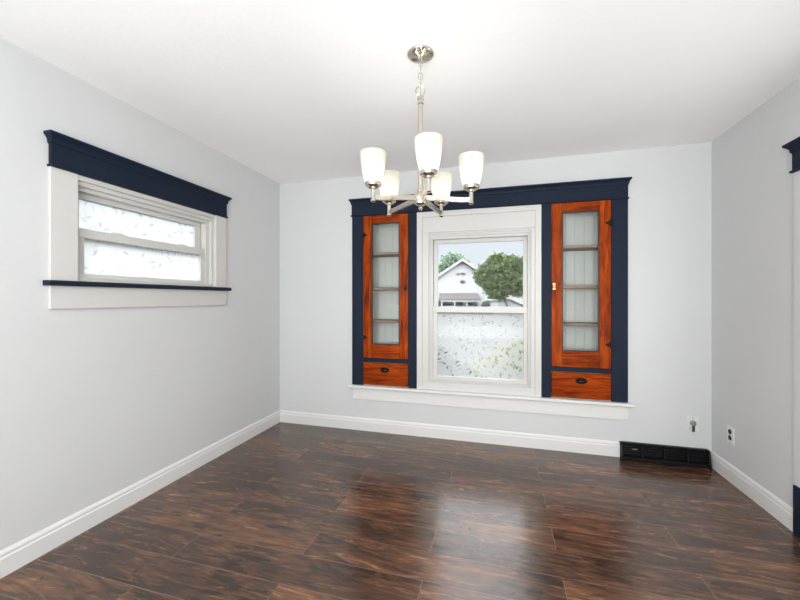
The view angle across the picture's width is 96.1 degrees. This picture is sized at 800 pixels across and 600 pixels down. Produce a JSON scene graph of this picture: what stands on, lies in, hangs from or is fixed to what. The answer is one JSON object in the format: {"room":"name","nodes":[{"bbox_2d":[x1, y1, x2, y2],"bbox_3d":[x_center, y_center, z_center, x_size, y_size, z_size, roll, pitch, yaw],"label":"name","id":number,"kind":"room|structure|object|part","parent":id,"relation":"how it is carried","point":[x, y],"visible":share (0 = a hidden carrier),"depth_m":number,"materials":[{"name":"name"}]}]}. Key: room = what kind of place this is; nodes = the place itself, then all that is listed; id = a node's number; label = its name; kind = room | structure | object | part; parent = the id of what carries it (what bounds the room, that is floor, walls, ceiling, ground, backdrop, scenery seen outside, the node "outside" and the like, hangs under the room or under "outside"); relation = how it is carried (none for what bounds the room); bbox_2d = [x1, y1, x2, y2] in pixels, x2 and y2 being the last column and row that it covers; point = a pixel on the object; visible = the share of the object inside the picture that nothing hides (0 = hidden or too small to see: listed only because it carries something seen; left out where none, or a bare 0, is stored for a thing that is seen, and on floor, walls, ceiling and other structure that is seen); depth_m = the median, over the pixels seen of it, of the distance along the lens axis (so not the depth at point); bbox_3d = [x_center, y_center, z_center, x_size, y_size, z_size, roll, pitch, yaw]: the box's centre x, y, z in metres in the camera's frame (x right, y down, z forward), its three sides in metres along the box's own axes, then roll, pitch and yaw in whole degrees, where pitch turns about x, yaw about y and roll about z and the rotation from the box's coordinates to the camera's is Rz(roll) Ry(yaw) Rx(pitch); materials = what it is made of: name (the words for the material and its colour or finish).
{"room":"dining room","nodes":[
{"label":"dining room","id":0,"kind":"room"},
{"bbox_2d":[0,38,279,550],"bbox_3d":[-1.958,0.036,1.455,0.200,2.440,4.700,0,0,15],"label":"wall","id":1,"kind":"structure","parent":0,"point":[95,403],"depth_m":2.03,"materials":[{"name":"paint"}]},
{"bbox_2d":[43,129,231,308],"bbox_3d":[-1.652,-0.392,2.390,0.212,0.883,1.246,0,0,15],"label":"window","id":2,"kind":"structure","parent":1,"relation":"in","point":[85,258],"depth_m":2.19,"materials":[{"name":"blue paint"}]},
{"bbox_3d":[-1.735,-0.379,1.853,0.018,0.571,0.122,0,0,15],"label":"casing","id":3,"kind":"part","parent":2,"relation":"part of","materials":[{"name":"white paint"}]},
{"bbox_3d":[-1.578,-0.082,2.369,0.047,0.026,1.246,0,0,15],"label":"sill","id":4,"kind":"part","parent":2,"relation":"part of","materials":[{"name":"blue paint"}]},
{"bbox_3d":[-1.575,-0.806,2.369,0.052,0.056,1.241,0,0,15],"label":"crown moulding","id":5,"kind":"part","parent":2,"relation":"part of","materials":[{"name":"blue paint"}]},
{"bbox_3d":[-1.680,-0.467,2.375,0.030,0.246,0.874,0,0,15],"label":"sash","id":6,"kind":"part","parent":2,"relation":"part of","materials":[{"name":"white plastic"}]},
{"bbox_3d":[-1.645,-0.251,2.369,0.030,0.275,0.882,0,0,15],"label":"sash","id":7,"kind":"part","parent":2,"relation":"part of","materials":[{"name":"white plastic"}]},
{"bbox_3d":[-1.659,-0.372,2.396,0.116,0.529,0.958,0,0,15],"label":"vinyl frame","id":8,"kind":"part","parent":2,"relation":"part of","materials":[{"name":"white plastic"}]},
{"bbox_3d":[-1.593,-0.651,2.378,0.012,0.028,0.966,0,0,15],"label":"head casing","id":9,"kind":"part","parent":2,"relation":"part of","materials":[{"name":"white paint"}]},
{"bbox_3d":[-1.448,-0.379,2.896,0.018,0.571,0.110,0,0,15],"label":"casing","id":10,"kind":"part","parent":2,"relation":"part of","materials":[{"name":"white paint"}]},
{"bbox_2d":[0,410,279,578],"bbox_3d":[-1.828,1.197,1.522,0.015,0.118,4.500,0,0,15],"label":"baseboard","id":11,"kind":"structure","parent":1,"relation":"attached to","point":[21,553],"depth_m":2.08,"materials":[{"name":"white paint"}]},
{"bbox_2d":[0,0,799,183],"bbox_3d":[-0.035,-1.259,1.060,4.117,0.150,4.960,0,0,15],"label":"ceiling","id":12,"kind":"structure","parent":0,"point":[289,91],"depth_m":1.83,"materials":[{"name":"paint"}]},
{"bbox_2d":[360,45,483,216],"bbox_3d":[0.119,-0.806,1.732,0.558,0.754,0.575,0,0,15],"label":"chandelier","id":13,"kind":"object","parent":12,"relation":"hanging from","point":[428,145],"visible":1,"depth_m":1.66,"materials":[{"name":"white glass"}]},
{"bbox_3d":[-0.122,-0.596,1.641,0.119,0.146,0.119,0,0,15],"label":"lamp shade","id":14,"kind":"part","parent":13,"relation":"part of","materials":[{"name":"white glass"}]},
{"bbox_3d":[-0.122,-0.476,1.641,0.025,0.069,0.025,0,0,15],"label":"post","id":15,"kind":"part","parent":13,"relation":"part of","materials":[{"name":"silver metal"}]},
{"bbox_3d":[-0.058,-0.476,1.916,0.025,0.069,0.025,0,0,15],"label":"post","id":16,"kind":"part","parent":13,"relation":"part of","materials":[{"name":"silver metal"}]},
{"bbox_3d":[-0.058,-0.596,1.916,0.119,0.146,0.119,0,0,15],"label":"lamp shade","id":17,"kind":"part","parent":13,"relation":"part of","materials":[{"name":"white glass"}]},
{"bbox_3d":[-0.018,-0.476,1.685,0.214,0.043,0.013,0,0,-23],"label":"arm","id":18,"kind":"part","parent":13,"relation":"part of","materials":[{"name":"silver metal"}]},
{"bbox_3d":[0.016,-0.476,1.830,0.013,0.043,0.214,0,0,-41],"label":"arm","id":19,"kind":"part","parent":13,"relation":"part of","materials":[{"name":"silver metal"}]},
{"bbox_3d":[0.099,-0.746,1.734,0.031,0.475,0.031,0,0,15],"label":"stem","id":20,"kind":"part","parent":13,"relation":"part of","materials":[{"name":"silver metal"}]},
{"bbox_3d":[0.110,-0.476,1.608,0.013,0.043,0.214,0,0,-5],"label":"arm","id":21,"kind":"part","parent":13,"relation":"part of","materials":[{"name":"silver metal"}]},
{"bbox_3d":[0.119,-0.596,1.495,0.119,0.146,0.119,0,0,15],"label":"lamp shade","id":22,"kind":"part","parent":13,"relation":"part of","materials":[{"name":"white glass"}]},
{"bbox_3d":[0.119,-0.476,1.495,0.025,0.069,0.025,0,0,15],"label":"post","id":23,"kind":"part","parent":13,"relation":"part of","materials":[{"name":"silver metal"}]},
{"bbox_3d":[0.165,-0.476,1.843,0.013,0.043,0.214,0,0,31],"label":"arm","id":24,"kind":"part","parent":13,"relation":"part of","materials":[{"name":"silver metal"}]},
{"bbox_3d":[0.223,-0.476,1.940,0.025,0.069,0.025,0,0,15],"label":"post","id":25,"kind":"part","parent":13,"relation":"part of","materials":[{"name":"silver metal"}]},
{"bbox_3d":[0.223,-0.596,1.940,0.119,0.146,0.119,0,0,15],"label":"lamp shade","id":26,"kind":"part","parent":13,"relation":"part of","materials":[{"name":"white glass"}]},
{"bbox_3d":[0.223,-0.476,1.705,0.214,0.043,0.013,0,0,13],"label":"arm","id":27,"kind":"part","parent":13,"relation":"part of","materials":[{"name":"silver metal"}]},
{"bbox_3d":[0.333,-0.476,1.680,0.025,0.069,0.025,0,0,15],"label":"post","id":28,"kind":"part","parent":13,"relation":"part of","materials":[{"name":"silver metal"}]},
{"bbox_3d":[0.333,-0.596,1.680,0.119,0.146,0.119,0,0,15],"label":"lamp shade","id":29,"kind":"part","parent":13,"relation":"part of","materials":[{"name":"white glass"}]},
{"bbox_2d":[0,422,799,599],"bbox_3d":[-0.070,1.331,0.934,4.117,0.150,4.700,0,0,15],"label":"floor","id":30,"kind":"structure","parent":0,"point":[292,511],"depth_m":1.95,"materials":[{"name":"brown wood"}]},
{"bbox_2d":[280,142,711,450],"bbox_3d":[0.589,0.111,3.325,4.117,2.590,0.260,0,0,15],"label":"wall","id":31,"kind":"structure","parent":0,"point":[670,187],"depth_m":2.91,"materials":[{"name":"paint"}]},
{"bbox_2d":[352,213,416,388],"bbox_3d":[-0.127,0.010,3.476,0.637,1.619,0.280,0,0,15],"label":"upper cabinet","id":32,"kind":"object","parent":31,"relation":"attached to","point":[384,247],"visible":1,"depth_m":3.41,"materials":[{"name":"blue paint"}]},
{"bbox_3d":[-0.146,0.664,3.355,0.090,0.050,0.022,0,0,15],"label":"cup pull","id":33,"kind":"part","parent":32,"relation":"part of","materials":[{"name":"black metal"}]},
{"bbox_3d":[-0.136,-0.756,3.379,0.279,0.074,0.024,0,0,15],"label":"rail","id":34,"kind":"part","parent":32,"relation":"part of","materials":[{"name":"brown wood"}]},
{"bbox_3d":[-0.136,0.493,3.379,0.279,0.126,0.024,0,0,15],"label":"rail","id":35,"kind":"part","parent":32,"relation":"part of","materials":[{"name":"brown wood"}]},
{"bbox_3d":[-0.136,0.705,3.377,0.441,0.210,0.026,0,0,15],"label":"drawer","id":36,"kind":"part","parent":32,"relation":"part of","materials":[{"name":"brown wood"}]},
{"bbox_2d":[373,252,398,257],"bbox_3d":[-0.102,-0.434,3.502,0.451,0.024,0.189,0,0,15],"label":"shelf","id":37,"kind":"object","parent":32,"relation":"attached to","point":[378,254],"depth_m":3.47,"materials":[{"name":"brown wood"}]},
{"bbox_2d":[373,287,398,290],"bbox_3d":[-0.102,-0.100,3.502,0.451,0.024,0.189,0,0,15],"label":"shelf","id":38,"kind":"object","parent":32,"relation":"attached to","point":[374,288],"depth_m":3.42,"materials":[{"name":"brown wood"}]},
{"bbox_2d":[373,319,398,322],"bbox_3d":[-0.102,0.212,3.502,0.451,0.024,0.189,0,0,15],"label":"shelf","id":39,"kind":"object","parent":32,"relation":"attached to","point":[374,320],"depth_m":3.42,"materials":[{"name":"brown wood"}]},
{"bbox_2d":[280,410,619,456],"bbox_3d":[0.263,1.197,3.272,3.085,0.118,0.015,0,0,15],"label":"baseboard","id":40,"kind":"structure","parent":31,"relation":"attached to","point":[518,439],"depth_m":3.19,"materials":[{"name":"white paint"}]},
{"bbox_2d":[417,204,540,396],"bbox_3d":[0.698,0.012,3.254,1.068,1.615,0.220,0,0,15],"label":"window","id":41,"kind":"structure","parent":31,"relation":"in","point":[510,223],"depth_m":3.18,"materials":[{"name":"white paint"}]},
{"bbox_3d":[0.672,-0.677,3.161,0.970,0.142,0.013,0,0,15],"label":"head casing","id":42,"kind":"part","parent":41,"relation":"part of","materials":[{"name":"white paint"}]},
{"bbox_3d":[0.705,0.078,3.227,0.869,1.336,0.117,0,0,15],"label":"vinyl frame","id":43,"kind":"part","parent":41,"relation":"part of","materials":[{"name":"white plastic"}]},
{"bbox_3d":[0.712,-0.220,3.236,0.820,0.652,0.030,0,0,15],"label":"sash","id":44,"kind":"part","parent":41,"relation":"part of","materials":[{"name":"white plastic"}]},
{"bbox_3d":[0.703,0.401,3.204,0.820,0.670,0.030,0,0,15],"label":"sash","id":45,"kind":"part","parent":41,"relation":"part of","materials":[{"name":"white glass"}]},
{"bbox_2d":[348,177,631,216],"bbox_3d":[0.666,-0.875,3.143,2.390,0.162,0.050,0,0,15],"label":"trim","id":46,"kind":"structure","parent":31,"relation":"attached to","point":[611,188],"depth_m":3.04,"materials":[{"name":"blue paint"}]},
{"bbox_2d":[348,384,634,419],"bbox_3d":[0.669,0.889,3.136,2.408,0.139,0.061,0,0,15],"label":"trim","id":47,"kind":"structure","parent":31,"relation":"attached to","point":[517,403],"depth_m":3.09,"materials":[{"name":"white paint"}]},
{"bbox_2d":[541,199,627,402],"bbox_3d":[1.521,0.010,3.022,0.638,1.619,0.280,0,0,15],"label":"upper cabinet","id":48,"kind":"object","parent":31,"relation":"attached to","point":[584,245],"visible":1,"depth_m":2.97,"materials":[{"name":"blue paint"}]},
{"bbox_2d":[563,245,597,250],"bbox_3d":[1.508,-0.434,3.058,0.452,0.024,0.189,0,0,15],"label":"shelf","id":49,"kind":"object","parent":48,"relation":"attached to","point":[575,247],"depth_m":2.99,"materials":[{"name":"brown wood"}]},
{"bbox_2d":[563,286,597,288],"bbox_3d":[1.508,-0.100,3.058,0.452,0.024,0.189,0,0,15],"label":"shelf","id":50,"kind":"object","parent":48,"relation":"attached to","point":[564,287],"depth_m":2.96,"materials":[{"name":"brown wood"}]},
{"bbox_2d":[563,322,597,326],"bbox_3d":[1.508,0.212,3.058,0.452,0.024,0.189,0,0,15],"label":"shelf","id":51,"kind":"object","parent":48,"relation":"attached to","point":[565,324],"depth_m":2.98,"materials":[{"name":"brown wood"}]},
{"bbox_3d":[1.474,-0.756,2.935,0.280,0.074,0.024,0,0,15],"label":"rail","id":52,"kind":"part","parent":48,"relation":"part of","materials":[{"name":"brown wood"}]},
{"bbox_3d":[1.474,0.493,2.935,0.280,0.126,0.024,0,0,15],"label":"rail","id":53,"kind":"part","parent":48,"relation":"part of","materials":[{"name":"brown wood"}]},
{"bbox_3d":[1.473,0.705,2.933,0.442,0.210,0.026,0,0,15],"label":"drawer","id":54,"kind":"part","parent":48,"relation":"part of","materials":[{"name":"brown wood"}]},
{"bbox_3d":[1.471,0.664,2.909,0.090,0.050,0.022,0,0,15],"label":"cup pull","id":55,"kind":"part","parent":48,"relation":"part of","materials":[{"name":"black metal"}]},
{"bbox_2d":[620,441,711,468],"bbox_3d":[2.028,1.193,2.760,0.588,0.127,0.064,0,0,15],"label":"air vent","id":56,"kind":"object","parent":31,"relation":"in","point":[631,451],"visible":1,"depth_m":2.75,"materials":[{"name":"black metal"}]},
{"bbox_2d":[687,416,698,431],"bbox_3d":[2.229,0.948,2.727,0.074,0.116,0.022,0,0,15],"label":"wall outlet","id":57,"kind":"object","parent":31,"relation":"attached to","point":[692,421],"visible":1,"depth_m":2.73,"materials":[{"name":"white plastic"}]},
{"bbox_2d":[712,77,799,507],"bbox_3d":[1.789,0.036,0.422,0.140,2.440,4.700,0,0,15],"label":"wall","id":58,"kind":"structure","parent":0,"point":[753,184],"depth_m":2.22,"materials":[{"name":"paint"}]},
{"bbox_2d":[727,425,734,444],"bbox_3d":[2.279,0.936,2.480,0.010,0.116,0.080,0,0,15],"label":"wall outlet","id":59,"kind":"object","parent":58,"relation":"attached to","point":[730,430],"visible":1,"depth_m":2.47,"materials":[{"name":"white plastic"}]},
{"bbox_2d":[710,450,792,531],"bbox_3d":[2.231,1.197,2.316,0.015,0.118,0.812,0,0,15],"label":"baseboard","id":60,"kind":"structure","parent":58,"relation":"attached to","point":[768,501],"depth_m":2.23,"materials":[{"name":"white paint"}]},
{"bbox_2d":[782,136,799,537],"bbox_3d":[2.023,0.209,1.367,0.192,2.094,1.184,0,0,15],"label":"door","id":61,"kind":"structure","parent":58,"relation":"in","point":[793,146],"depth_m":1.91,"materials":[{"name":"paint"}]},
{"bbox_3d":[1.956,-0.811,1.386,0.052,0.054,1.184,0,0,15],"label":"crown moulding","id":62,"kind":"part","parent":61,"relation":"part of","materials":[{"name":"blue paint"}]},
{"bbox_3d":[2.109,0.155,1.873,0.016,1.678,0.118,0,0,15],"label":"casing","id":63,"kind":"part","parent":61,"relation":"part of","materials":[{"name":"paint"}]},
{"bbox_3d":[-39.049,1.956,-1.304,69.750,0.200,30.270,0,0,15],"label":"ground","id":64,"kind":"structure","parent":0,"visible":0},
{"bbox_2d":[83,200,193,274],"bbox_3d":[-6.284,-0.084,5.527,2.225,4.082,8.082,0,0,15],"label":"hedge","id":65,"kind":"object","parent":64,"relation":"on","point":[100,224],"visible":0.02,"depth_m":7.83,"materials":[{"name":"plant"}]},
{"label":"outside","id":66,"kind":"structure","parent":0,"visible":0},
{"bbox_2d":[377,304,599,373],"bbox_3d":[36.680,1.956,65.993,180.000,0.200,139.730,0,0,15],"label":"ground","id":67,"kind":"structure","parent":66,"point":[475,314],"depth_m":15.77,"materials":[{"name":"white"}]},
{"bbox_2d":[438,251,475,273],"bbox_3d":[11.064,-3.704,69.895,9.709,11.320,6.007,0,0,15],"label":"shade tree","id":68,"kind":"object","parent":67,"relation":"on","point":[445,264],"visible":0.21,"depth_m":69.18,"materials":[{"name":"green plant"}]},
{"bbox_2d":[438,258,484,306],"bbox_3d":[8.600,-1.894,53.750,7.280,7.500,11.300,0,0,0],"label":"house","id":69,"kind":"structure","parent":67,"relation":"on","point":[456,284],"depth_m":50.00,"materials":[{"name":"white"}]},
{"bbox_2d":[438,349,486,377],"bbox_3d":[0.559,1.228,3.934,0.949,1.458,0.636,0,0,15],"label":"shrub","id":70,"kind":"object","parent":67,"relation":"on","point":[439,349],"visible":0.03,"depth_m":3.89,"materials":[{"name":"green plant"}]},
{"bbox_2d":[438,326,523,339],"bbox_3d":[22.827,1.846,15.732,180.000,0.020,8.000,0,0,15],"label":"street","id":71,"kind":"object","parent":67,"relation":"on","point":[463,328],"depth_m":19.81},
{"bbox_2d":[481,300,489,306],"bbox_3d":[11.990,1.002,48.449,2.200,1.910,1.834,0,0,15],"label":"shrub","id":72,"kind":"object","parent":67,"relation":"on","point":[486,303],"visible":0.3,"depth_m":48.33,"materials":[{"name":"green plant"}]},
{"bbox_2d":[472,251,522,316],"bbox_3d":[10.754,-1.647,38.160,6.538,7.318,4.534,0,0,15],"label":"shade tree","id":73,"kind":"object","parent":67,"relation":"on","point":[506,279],"visible":0.96,"depth_m":37.34,"materials":[{"name":"green plant"}]},
{"bbox_2d":[471,342,523,378],"bbox_3d":[1.450,1.083,4.811,1.301,1.746,0.878,0,0,15],"label":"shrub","id":74,"kind":"object","parent":67,"relation":"on","point":[497,345],"visible":0.03,"depth_m":4.72,"materials":[{"name":"green plant"}]},
{"bbox_2d":[489,299,522,313],"bbox_3d":[13.225,0.906,45.000,3.150,1.900,4.400,0,0,0],"label":"garage","id":75,"kind":"structure","parent":67,"relation":"on","point":[493,303],"depth_m":43.00,"materials":[{"name":"white"}]}
]}

